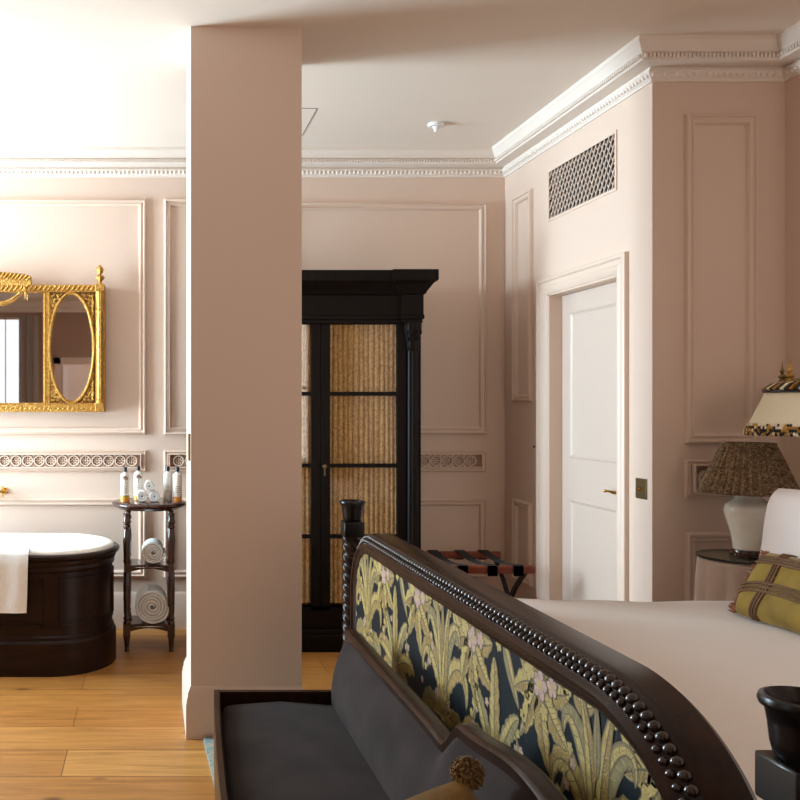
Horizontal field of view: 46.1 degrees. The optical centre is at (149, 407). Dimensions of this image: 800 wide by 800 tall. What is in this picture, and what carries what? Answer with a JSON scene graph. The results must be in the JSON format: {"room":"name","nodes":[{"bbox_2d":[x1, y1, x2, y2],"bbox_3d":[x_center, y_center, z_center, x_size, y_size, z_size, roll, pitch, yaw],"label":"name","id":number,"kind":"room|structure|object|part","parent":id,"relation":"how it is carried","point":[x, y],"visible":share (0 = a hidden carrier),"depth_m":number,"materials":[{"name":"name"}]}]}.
{"room":"hotel room","nodes":[
{"label":"hotel room","id":0,"kind":"room"},
{"bbox_2d":[0,629,339,799],"bbox_3d":[0.180,1.500,1.650,5.960,0.100,8.700,0,0,0],"label":"floor","id":1,"kind":"structure","parent":0,"point":[116,731],"depth_m":3.98,"materials":[{"name":"brown wood"}]},
{"bbox_2d":[0,533,119,676],"bbox_3d":[-1.159,1.112,5.110,1.963,0.676,0.780,0,0,0],"label":"bathtub","id":2,"kind":"object","parent":1,"relation":"on","point":[68,628],"visible":0.94,"depth_m":4.78,"materials":[{"name":"brown wood"}]},
{"bbox_2d":[0,547,30,612],"bbox_3d":[-0.850,0.924,4.762,0.400,0.341,0.142,0,0,0],"label":"bath towel","id":3,"kind":"object","parent":2,"relation":"on","point":[13,560],"visible":0.92,"depth_m":4.70,"materials":[{"name":"white fabric"}]},
{"bbox_3d":[-0.825,1.056,4.758,0.495,0.263,0.011,0,0,0],"label":"panel","id":4,"kind":"part","parent":2,"relation":"part of","materials":[{"name":"brown wood"}]},
{"bbox_3d":[-0.330,1.056,4.894,0.075,0.263,0.414,0,0,42],"label":"panel","id":5,"kind":"part","parent":2,"relation":"part of","materials":[{"name":"brown wood"}]},
{"bbox_3d":[-0.332,1.056,5.327,0.076,0.263,0.418,0,0,-43],"label":"panel","id":6,"kind":"part","parent":2,"relation":"part of","materials":[{"name":"brown wood"}]},
{"bbox_2d":[112,497,185,651],"bbox_3d":[-0.006,1.007,5.360,0.452,0.886,0.452,0,0,0],"label":"side table","id":7,"kind":"object","parent":1,"relation":"on","point":[131,622],"visible":0.92,"depth_m":5.22,"materials":[{"name":"brown wood"}]},
{"bbox_2d":[121,467,129,501],"bbox_3d":[-0.150,0.459,5.300,0.055,0.208,0.055,0,0,0],"label":"toiletry bottle","id":8,"kind":"object","parent":7,"relation":"on","point":[125,477],"visible":1,"depth_m":5.28,"materials":[{"name":"white plastic"}]},
{"bbox_2d":[122,476,127,492],"bbox_3d":[-0.150,0.458,5.277,0.040,0.102,0.008,0,0,0],"label":"print","id":9,"kind":"object","parent":8,"relation":"on","point":[124,478],"depth_m":5.27,"materials":[{"name":"white paper"}]},
{"bbox_3d":[-0.138,1.038,5.240,0.048,0.823,0.048,0,0,0],"label":"leg","id":10,"kind":"part","parent":7,"relation":"part of","materials":[{"name":"brown wood"}]},
{"bbox_3d":[-0.138,1.038,5.480,0.048,0.823,0.048,0,0,0],"label":"leg","id":11,"kind":"part","parent":7,"relation":"part of","materials":[{"name":"brown wood"}]},
{"bbox_2d":[134,466,142,499],"bbox_3d":[-0.072,0.459,5.400,0.055,0.208,0.055,0,0,0],"label":"toiletry bottle","id":12,"kind":"object","parent":7,"relation":"on","point":[138,476],"visible":0.85,"depth_m":5.38,"materials":[{"name":"white plastic"}]},
{"bbox_2d":[137,489,147,501],"bbox_3d":[-0.046,0.528,5.315,0.066,0.064,0.110,0,0,0],"label":"rolled washcloth","id":13,"kind":"object","parent":7,"relation":"on","point":[142,496],"visible":1,"depth_m":5.26,"materials":[{"name":"white fabric"}]},
{"bbox_2d":[130,615,167,631],"bbox_3d":[-0.006,1.313,5.360,0.264,0.046,0.256,0,0,0],"label":"shelf","id":14,"kind":"object","parent":7,"relation":"attached to","point":[135,622],"depth_m":5.26,"materials":[{"name":"brown wood"}]},
{"bbox_2d":[130,559,167,571],"bbox_3d":[-0.006,0.960,5.360,0.264,0.044,0.256,0,0,0],"label":"shelf","id":15,"kind":"object","parent":7,"relation":"attached to","point":[134,563],"depth_m":5.27,"materials":[{"name":"brown wood"}]},
{"bbox_2d":[135,584,168,623],"bbox_3d":[0.016,1.187,5.345,0.209,0.195,0.240,0,0,0],"label":"rolled towel","id":16,"kind":"object","parent":7,"relation":"on","point":[151,603],"visible":0.99,"depth_m":5.23,"materials":[{"name":"white fabric"}]},
{"bbox_2d":[141,538,165,563],"bbox_3d":[0.022,0.867,5.350,0.147,0.126,0.200,0,0,0],"label":"rolled towel","id":17,"kind":"object","parent":7,"relation":"on","point":[153,551],"visible":1,"depth_m":5.25,"materials":[{"name":"white fabric"}]},
{"bbox_2d":[149,490,159,501],"bbox_3d":[0.028,0.530,5.315,0.063,0.061,0.110,0,0,0],"label":"rolled washcloth","id":18,"kind":"object","parent":7,"relation":"on","point":[153,495],"visible":1,"depth_m":5.26,"materials":[{"name":"white fabric"}]},
{"bbox_2d":[145,480,154,490],"bbox_3d":[-0.002,0.467,5.310,0.061,0.062,0.110,0,0,0],"label":"rolled washcloth","id":19,"kind":"object","parent":18,"relation":"on","point":[148,482],"visible":1,"depth_m":5.26,"materials":[{"name":"white fabric"}]},
{"bbox_2d":[163,466,171,500],"bbox_3d":[0.108,0.459,5.360,0.054,0.208,0.055,0,0,0],"label":"toiletry bottle","id":20,"kind":"object","parent":7,"relation":"on","point":[167,476],"visible":1,"depth_m":5.34,"materials":[{"name":"white plastic"}]},
{"bbox_3d":[0.126,1.038,5.480,0.048,0.823,0.048,0,0,0],"label":"leg","id":21,"kind":"part","parent":7,"relation":"part of","materials":[{"name":"brown wood"}]},
{"bbox_3d":[0.126,1.038,5.240,0.048,0.823,0.048,0,0,0],"label":"leg","id":22,"kind":"part","parent":7,"relation":"part of","materials":[{"name":"brown wood"}]},
{"bbox_2d":[173,467,181,501],"bbox_3d":[0.165,0.459,5.300,0.055,0.208,0.055,0,0,0],"label":"toiletry bottle","id":23,"kind":"object","parent":7,"relation":"on","point":[177,477],"visible":1,"depth_m":5.28,"materials":[{"name":"white plastic"}]},
{"bbox_2d":[203,737,213,782],"bbox_3d":[1.266,1.444,2.242,2.068,0.011,3.200,0,0,0],"label":"rug","id":24,"kind":"object","parent":1,"relation":"on","point":[208,741],"visible":0.11,"depth_m":3.69,"materials":[{"name":"fabric"}]},
{"bbox_2d":[214,629,566,799],"bbox_3d":[0.432,1.040,1.585,0.543,0.796,2.770,0,0,0],"label":"sofa","id":25,"kind":"object","parent":24,"relation":"on","point":[370,736],"visible":0.98,"depth_m":2.38,"materials":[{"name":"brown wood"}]},
{"bbox_3d":[0.430,1.035,1.585,0.539,0.170,2.770,0,0,0],"label":"seat frame","id":26,"kind":"part","parent":25,"relation":"part of","materials":[{"name":"brown wood"}]},
{"bbox_3d":[0.406,1.030,1.585,0.438,0.120,2.718,0,0,0],"label":"seat","id":27,"kind":"part","parent":25,"relation":"part of","materials":[{"name":"grey fabric"}]},
{"bbox_3d":[0.651,0.843,1.586,0.098,0.375,2.760,0,0,0],"label":"backrest","id":28,"kind":"part","parent":25,"relation":"part of","materials":[{"name":"grey fabric"}]},
{"bbox_2d":[406,755,484,799],"bbox_3d":[0.468,0.827,1.508,0.372,0.387,0.180,0,0,-18],"label":"cushion","id":29,"kind":"object","parent":25,"relation":"on","point":[466,773],"visible":1,"depth_m":1.58,"materials":[{"name":"fabric"}]},
{"bbox_3d":[0.679,0.836,1.585,0.049,0.388,2.770,0,0,0],"label":"backrest frame","id":30,"kind":"part","parent":25,"relation":"part of","materials":[{"name":"brown wood"}]},
{"bbox_2d":[339,499,799,799],"bbox_3d":[1.866,0.725,2.402,2.168,1.450,2.583,0,0,0],"label":"bed","id":31,"kind":"object","parent":24,"relation":"on","point":[611,700],"visible":0.85,"depth_m":2.08,"materials":[{"name":"fabric"}]},
{"bbox_3d":[0.836,0.981,3.635,0.090,0.912,0.090,0,0,0],"label":"post","id":32,"kind":"part","parent":31,"relation":"part of","materials":[{"name":"brown wood"}]},
{"bbox_2d":[339,499,365,521],"bbox_3d":[0.836,0.424,3.635,0.108,0.085,0.108,0,0,0],"label":"finial","id":33,"kind":"object","parent":31,"relation":"on","point":[352,509],"depth_m":3.60,"materials":[{"name":"black paint"}]},
{"bbox_3d":[0.806,0.838,2.373,0.011,0.625,2.155,0,0,0],"label":"tapestry panel","id":34,"kind":"part","parent":31,"relation":"part of","materials":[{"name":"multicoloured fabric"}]},
{"bbox_3d":[0.811,0.768,2.373,0.032,0.600,2.259,0,0,0],"label":"bead moulding","id":35,"kind":"part","parent":31,"relation":"part of","materials":[{"name":"black wood"}]},
{"bbox_2d":[516,598,799,799],"bbox_3d":[1.876,0.918,2.393,1.928,0.354,2.201,0,0,0],"label":"blanket","id":36,"kind":"object","parent":31,"relation":"on","point":[719,658],"depth_m":2.71,"materials":[{"name":"beige fabric"}]},
{"bbox_2d":[728,550,799,633],"bbox_3d":[2.201,0.632,2.980,0.201,0.240,0.525,0,0,0],"label":"cushion","id":37,"kind":"object","parent":31,"relation":"on","point":[770,595],"visible":1,"depth_m":3.03,"materials":[{"name":"yellow fabric"}]},
{"bbox_2d":[756,686,799,766],"bbox_3d":[0.868,0.424,1.165,0.108,0.085,0.108,0,0,0],"label":"finial","id":38,"kind":"object","parent":31,"relation":"on","point":[781,704],"depth_m":1.16,"materials":[{"name":"black paint"}]},
{"bbox_2d":[759,488,799,557],"bbox_3d":[2.405,0.525,3.090,0.199,0.438,0.653,0,0,0],"label":"pillow","id":39,"kind":"object","parent":31,"relation":"on","point":[781,529],"visible":0.51,"depth_m":3.26,"materials":[{"name":"beige fabric"}]},
{"bbox_2d":[302,269,438,651],"bbox_3d":[1.020,0.319,5.458,1.336,2.262,0.633,0,0,0],"label":"wardrobe","id":40,"kind":"object","parent":1,"relation":"on","point":[362,329],"visible":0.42,"depth_m":5.26,"materials":[{"name":"brown wood"}]},
{"bbox_2d":[302,325,310,602],"bbox_3d":[0.764,0.335,5.293,0.426,1.670,0.025,0,0,0],"label":"curtain","id":41,"kind":"object","parent":40,"relation":"hanging from","point":[306,329],"depth_m":5.29,"materials":[{"name":"beige fabric"}]},
{"bbox_3d":[0.764,0.403,5.267,0.508,1.815,0.030,0,0,0],"label":"door","id":42,"kind":"part","parent":40,"relation":"part of","materials":[{"name":"brown wood"}]},
{"bbox_2d":[330,325,395,602],"bbox_3d":[1.276,0.335,5.293,0.426,1.670,0.025,0,0,0],"label":"curtain","id":43,"kind":"object","parent":40,"relation":"hanging from","point":[362,357],"depth_m":5.28,"materials":[{"name":"beige fabric"}]},
{"bbox_3d":[1.276,0.403,5.267,0.508,1.815,0.030,0,0,0],"label":"door","id":44,"kind":"part","parent":40,"relation":"part of","materials":[{"name":"brown wood"}]},
{"bbox_3d":[1.020,-0.658,5.449,1.336,0.307,0.613,0,0,0],"label":"cornice","id":45,"kind":"part","parent":40,"relation":"part of","materials":[{"name":"brown wood"}]},
{"bbox_2d":[426,550,535,596],"bbox_3d":[1.910,1.163,5.175,0.490,0.573,0.540,0,0,0],"label":"luggage rack","id":46,"kind":"object","parent":1,"relation":"on","point":[519,570],"visible":0.46,"depth_m":5.06,"materials":[{"name":"brown wood"}]},
{"bbox_3d":[1.910,0.905,5.420,0.490,0.042,0.040,0,0,0],"label":"rail","id":47,"kind":"part","parent":46,"relation":"part of","materials":[{"name":"brown wood"}]},
{"bbox_3d":[1.910,0.905,4.930,0.490,0.042,0.040,0,0,0],"label":"rail","id":48,"kind":"part","parent":46,"relation":"part of","materials":[{"name":"brown wood"}]},
{"bbox_2d":[694,549,758,600],"bbox_3d":[2.555,1.031,3.755,0.421,0.798,0.427,0,0,0],"label":"bedside table","id":49,"kind":"object","parent":1,"relation":"on","point":[719,574],"visible":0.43,"depth_m":3.69,"materials":[{"name":"beige fabric"}]},
{"bbox_2d":[697,442,799,557],"bbox_3d":[2.564,0.390,3.770,0.373,0.484,0.371,0,0,0],"label":"table lamp","id":50,"kind":"object","parent":49,"relation":"on","point":[750,472],"visible":0.88,"depth_m":3.70,"materials":[{"name":"brown wicker"}]},
{"bbox_3d":[2.564,0.256,3.770,0.373,0.216,0.373,0,0,0],"label":"lamp shade","id":51,"kind":"part","parent":50,"relation":"part of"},
{"bbox_2d":[187,26,301,685],"bbox_3d":[0.424,-0.115,4.100,0.488,3.130,0.450,0,0,0],"label":"wall column","id":52,"kind":"structure","parent":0,"point":[244,83],"depth_m":3.88,"materials":[{"name":"beige paint"}]},
{"bbox_2d":[188,433,189,460],"bbox_3d":[0.175,0.175,3.950,0.010,0.120,0.080,0,0,0],"label":"light switch","id":53,"kind":"object","parent":52,"relation":"attached to","point":[188,433],"visible":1,"depth_m":3.91,"materials":[{"name":"gold metal"}]},
{"bbox_2d":[182,657,303,738],"bbox_3d":[0.424,1.337,4.100,0.532,0.226,0.494,0,0,0],"label":"baseboard","id":54,"kind":"structure","parent":52,"relation":"attached to","point":[197,701],"depth_m":3.86,"materials":[{"name":"beige paint"}]},
{"bbox_2d":[0,178,504,591],"bbox_3d":[-0.120,-0.115,5.875,5.360,3.130,0.150,0,0,0],"label":"wall","id":55,"kind":"structure","parent":0,"point":[50,245],"depth_m":5.80,"materials":[{"name":"beige paint"}]},
{"bbox_2d":[0,486,7,496],"bbox_3d":[-1.045,0.549,5.611,0.242,0.080,0.379,0,0,0],"label":"tap","id":56,"kind":"object","parent":55,"relation":"attached to","point":[3,490],"visible":1,"depth_m":5.73,"materials":[{"name":"gold metal"}]},
{"bbox_2d":[0,265,105,411],"bbox_3d":[-1.142,-0.452,5.737,1.701,0.956,0.124,0,0,0],"label":"wall mirror","id":57,"kind":"object","parent":55,"relation":"attached to","point":[53,337],"visible":1,"depth_m":5.74,"materials":[{"name":"gold metal"}]},
{"bbox_2d":[0,293,42,402],"bbox_3d":[-1.138,-0.394,5.741,0.886,0.723,0.006,0,0,0],"label":"mirror glass","id":58,"kind":"object","parent":57,"relation":"attached to","point":[21,319],"depth_m":5.74,"materials":[{"name":"clear mirror"}]},
{"bbox_3d":[-0.511,-0.392,5.736,0.283,0.711,0.001,0,0,0],"label":"oval glass","id":59,"kind":"part","parent":57,"relation":"part of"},
{"bbox_3d":[-0.511,-0.392,5.725,0.308,0.732,0.015,0,0,0],"label":"oval frame","id":60,"kind":"part","parent":57,"relation":"part of","materials":[{"name":"gold metal"}]},
{"bbox_2d":[0,199,145,434],"bbox_3d":[-1.223,-0.600,5.787,2.394,1.550,0.026,0,0,0],"label":"trim","id":61,"kind":"structure","parent":55,"relation":"attached to","point":[141,203],"depth_m":5.78,"materials":[{"name":"beige paint"}]},
{"bbox_2d":[0,450,145,471],"bbox_3d":[-1.223,0.349,5.784,2.394,0.142,0.031,0,0,0],"label":"trim","id":62,"kind":"structure","parent":55,"relation":"attached to","point":[10,460],"depth_m":5.79,"materials":[{"name":"beige paint"}]},
{"bbox_2d":[0,498,145,577],"bbox_3d":[-1.223,0.855,5.787,2.394,0.520,0.026,0,0,0],"label":"trim","id":63,"kind":"structure","parent":55,"relation":"attached to","point":[141,573],"depth_m":5.78,"materials":[{"name":"beige paint"}]},
{"bbox_2d":[164,199,186,434],"bbox_3d":[0.416,-0.600,5.787,0.648,1.550,0.026,0,0,0],"label":"trim","id":64,"kind":"structure","parent":55,"relation":"attached to","point":[168,203],"depth_m":5.78,"materials":[{"name":"beige paint"}]},
{"bbox_2d":[164,450,186,471],"bbox_3d":[0.416,0.349,5.784,0.648,0.142,0.031,0,0,0],"label":"trim","id":65,"kind":"structure","parent":55,"relation":"attached to","point":[172,458],"depth_m":5.79,"materials":[{"name":"beige paint"}]},
{"bbox_2d":[164,498,186,577],"bbox_3d":[0.416,0.855,5.787,0.648,0.520,0.026,0,0,0],"label":"trim","id":66,"kind":"structure","parent":55,"relation":"attached to","point":[178,573],"depth_m":5.78,"materials":[{"name":"beige paint"}]},
{"bbox_2d":[112,592,515,628],"bbox_3d":[-0.130,1.330,5.541,4.940,0.240,0.518,0,0,0],"label":"baseboard","id":67,"kind":"structure","parent":55,"relation":"attached to","point":[180,613],"depth_m":5.78,"materials":[{"name":"beige paint"}]},
{"bbox_2d":[302,203,486,433],"bbox_3d":[1.538,-0.589,5.787,1.355,1.522,0.026,0,0,0],"label":"trim","id":68,"kind":"structure","parent":55,"relation":"attached to","point":[482,207],"depth_m":5.78,"materials":[{"name":"beige paint"}]},
{"bbox_2d":[421,450,486,471],"bbox_3d":[1.538,0.349,5.784,1.355,0.142,0.031,0,0,0],"label":"trim","id":69,"kind":"structure","parent":55,"relation":"attached to","point":[431,460],"depth_m":5.79,"materials":[{"name":"beige paint"}]},
{"bbox_2d":[421,498,486,577],"bbox_3d":[1.538,0.855,5.787,1.355,0.520,0.026,0,0,0],"label":"trim","id":70,"kind":"structure","parent":55,"relation":"attached to","point":[481,502],"depth_m":5.78,"materials":[{"name":"beige paint"}]},
{"bbox_2d":[0,0,799,146],"bbox_3d":[0.180,-1.740,1.650,5.960,0.120,8.700,0,0,0],"label":"ceiling","id":71,"kind":"structure","parent":0,"point":[74,73],"depth_m":4.19,"materials":[{"name":"beige paint"}]},
{"bbox_2d":[302,108,317,135],"bbox_3d":[0.695,-1.679,5.175,0.490,0.003,0.490,0,0,0],"label":"trim","id":72,"kind":"structure","parent":71,"relation":"attached to","point":[302,108],"depth_m":5.00,"materials":[{"name":"grey"}]},
{"bbox_2d":[428,121,443,132],"bbox_3d":[1.690,-1.655,5.200,0.096,0.050,0.096,0,0,0],"label":"smoke detector","id":73,"kind":"object","parent":71,"relation":"attached to","point":[435,125],"visible":1,"depth_m":5.18,"materials":[{"name":"white plastic"}]},
{"bbox_2d":[505,82,677,601],"bbox_3d":[2.400,-0.115,4.950,0.120,3.130,1.700,0,0,0],"label":"wall","id":74,"kind":"structure","parent":0,"point":[640,218],"depth_m":4.26,"materials":[{"name":"beige paint"}]},
{"bbox_2d":[0,21,799,177],"bbox_3d":[0.180,-1.600,1.650,5.560,0.164,8.300,0,0,0],"label":"trim","id":75,"kind":"structure","parent":74,"relation":"attached to","point":[645,60],"depth_m":5.35,"materials":[{"name":"beige paint"}]},
{"bbox_2d":[512,188,532,401],"bbox_3d":[2.327,-0.690,5.505,0.026,1.300,0.270,0,0,0],"label":"trim","id":76,"kind":"structure","parent":74,"relation":"attached to","point":[528,195],"depth_m":5.55,"materials":[{"name":"beige paint"}]},
{"bbox_2d":[512,498,532,586],"bbox_3d":[2.327,0.835,5.505,0.026,0.510,0.270,0,0,0],"label":"trim","id":77,"kind":"structure","parent":74,"relation":"attached to","point":[516,503],"depth_m":5.49,"materials":[{"name":"beige paint"}]},
{"bbox_2d":[536,251,628,600],"bbox_3d":[2.385,0.343,4.790,0.150,2.215,0.980,0,0,0],"label":"trim","id":78,"kind":"structure","parent":74,"relation":"attached to","point":[550,290],"depth_m":5.16,"materials":[{"name":"beige paint"}]},
{"bbox_2d":[548,130,616,221],"bbox_3d":[2.364,-1.242,4.785,0.062,0.303,0.758,0,0,0],"label":"air vent","id":79,"kind":"object","parent":74,"relation":"in","point":[592,177],"visible":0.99,"depth_m":4.77,"materials":[{"name":"white metal"}]},
{"bbox_2d":[562,282,615,600],"bbox_3d":[2.408,0.394,4.785,0.095,2.100,0.742,0,0,0],"label":"door","id":80,"kind":"structure","parent":74,"relation":"in","point":[589,315],"depth_m":4.83,"materials":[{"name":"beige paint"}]},
{"bbox_3d":[2.388,0.432,4.523,0.055,0.048,0.144,0,0,0],"label":"handle","id":81,"kind":"part","parent":80,"relation":"part of","materials":[{"name":"gold metal"}]},
{"bbox_2d":[636,478,646,499],"bbox_3d":[2.329,0.384,4.186,0.021,0.097,0.092,0,0,0],"label":"light switch","id":82,"kind":"object","parent":74,"relation":"attached to","point":[641,484],"visible":1,"depth_m":4.18,"materials":[{"name":"gold metal"}]},
{"bbox_2d":[678,82,784,600],"bbox_3d":[2.785,-0.115,4.160,0.650,3.130,0.120,0,0,0],"label":"wall","id":83,"kind":"structure","parent":0,"point":[719,149],"depth_m":4.10,"materials":[{"name":"beige paint"}]},
{"bbox_2d":[684,532,731,600],"bbox_3d":[2.655,0.847,4.087,0.334,0.537,0.026,0,0,0],"label":"trim","id":84,"kind":"structure","parent":83,"relation":"attached to","point":[690,538],"depth_m":4.08,"materials":[{"name":"beige paint"}]},
{"bbox_2d":[684,460,733,497],"bbox_3d":[2.655,0.330,4.084,0.334,0.180,0.031,0,0,0],"label":"trim","id":85,"kind":"structure","parent":83,"relation":"attached to","point":[694,470],"depth_m":4.09,"materials":[{"name":"beige paint"}]},
{"bbox_2d":[684,114,757,443],"bbox_3d":[2.655,-0.600,4.087,0.334,1.530,0.026,0,0,0],"label":"trim","id":86,"kind":"structure","parent":83,"relation":"attached to","point":[750,121],"depth_m":4.08,"materials":[{"name":"beige paint"}]},
{"bbox_2d":[785,75,799,486],"bbox_3d":[3.035,-0.115,0.800,0.150,3.130,6.600,0,0,0],"label":"wall","id":87,"kind":"structure","parent":0,"point":[792,87],"depth_m":4.05,"materials":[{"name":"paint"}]},
{"bbox_2d":[743,361,799,436],"bbox_3d":[2.692,-0.039,3.598,0.445,0.308,0.440,0,0,44],"label":"wall lamp","id":88,"kind":"object","parent":87,"relation":"attached to","point":[777,413],"visible":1,"depth_m":3.55,"materials":[{"name":"beige fabric"}]},
{"bbox_3d":[2.690,0.002,3.600,0.412,0.153,0.412,0,0,0],"label":"lamp shade","id":89,"kind":"part","parent":88,"relation":"part of","materials":[{"name":"beige fabric"}]}
]}

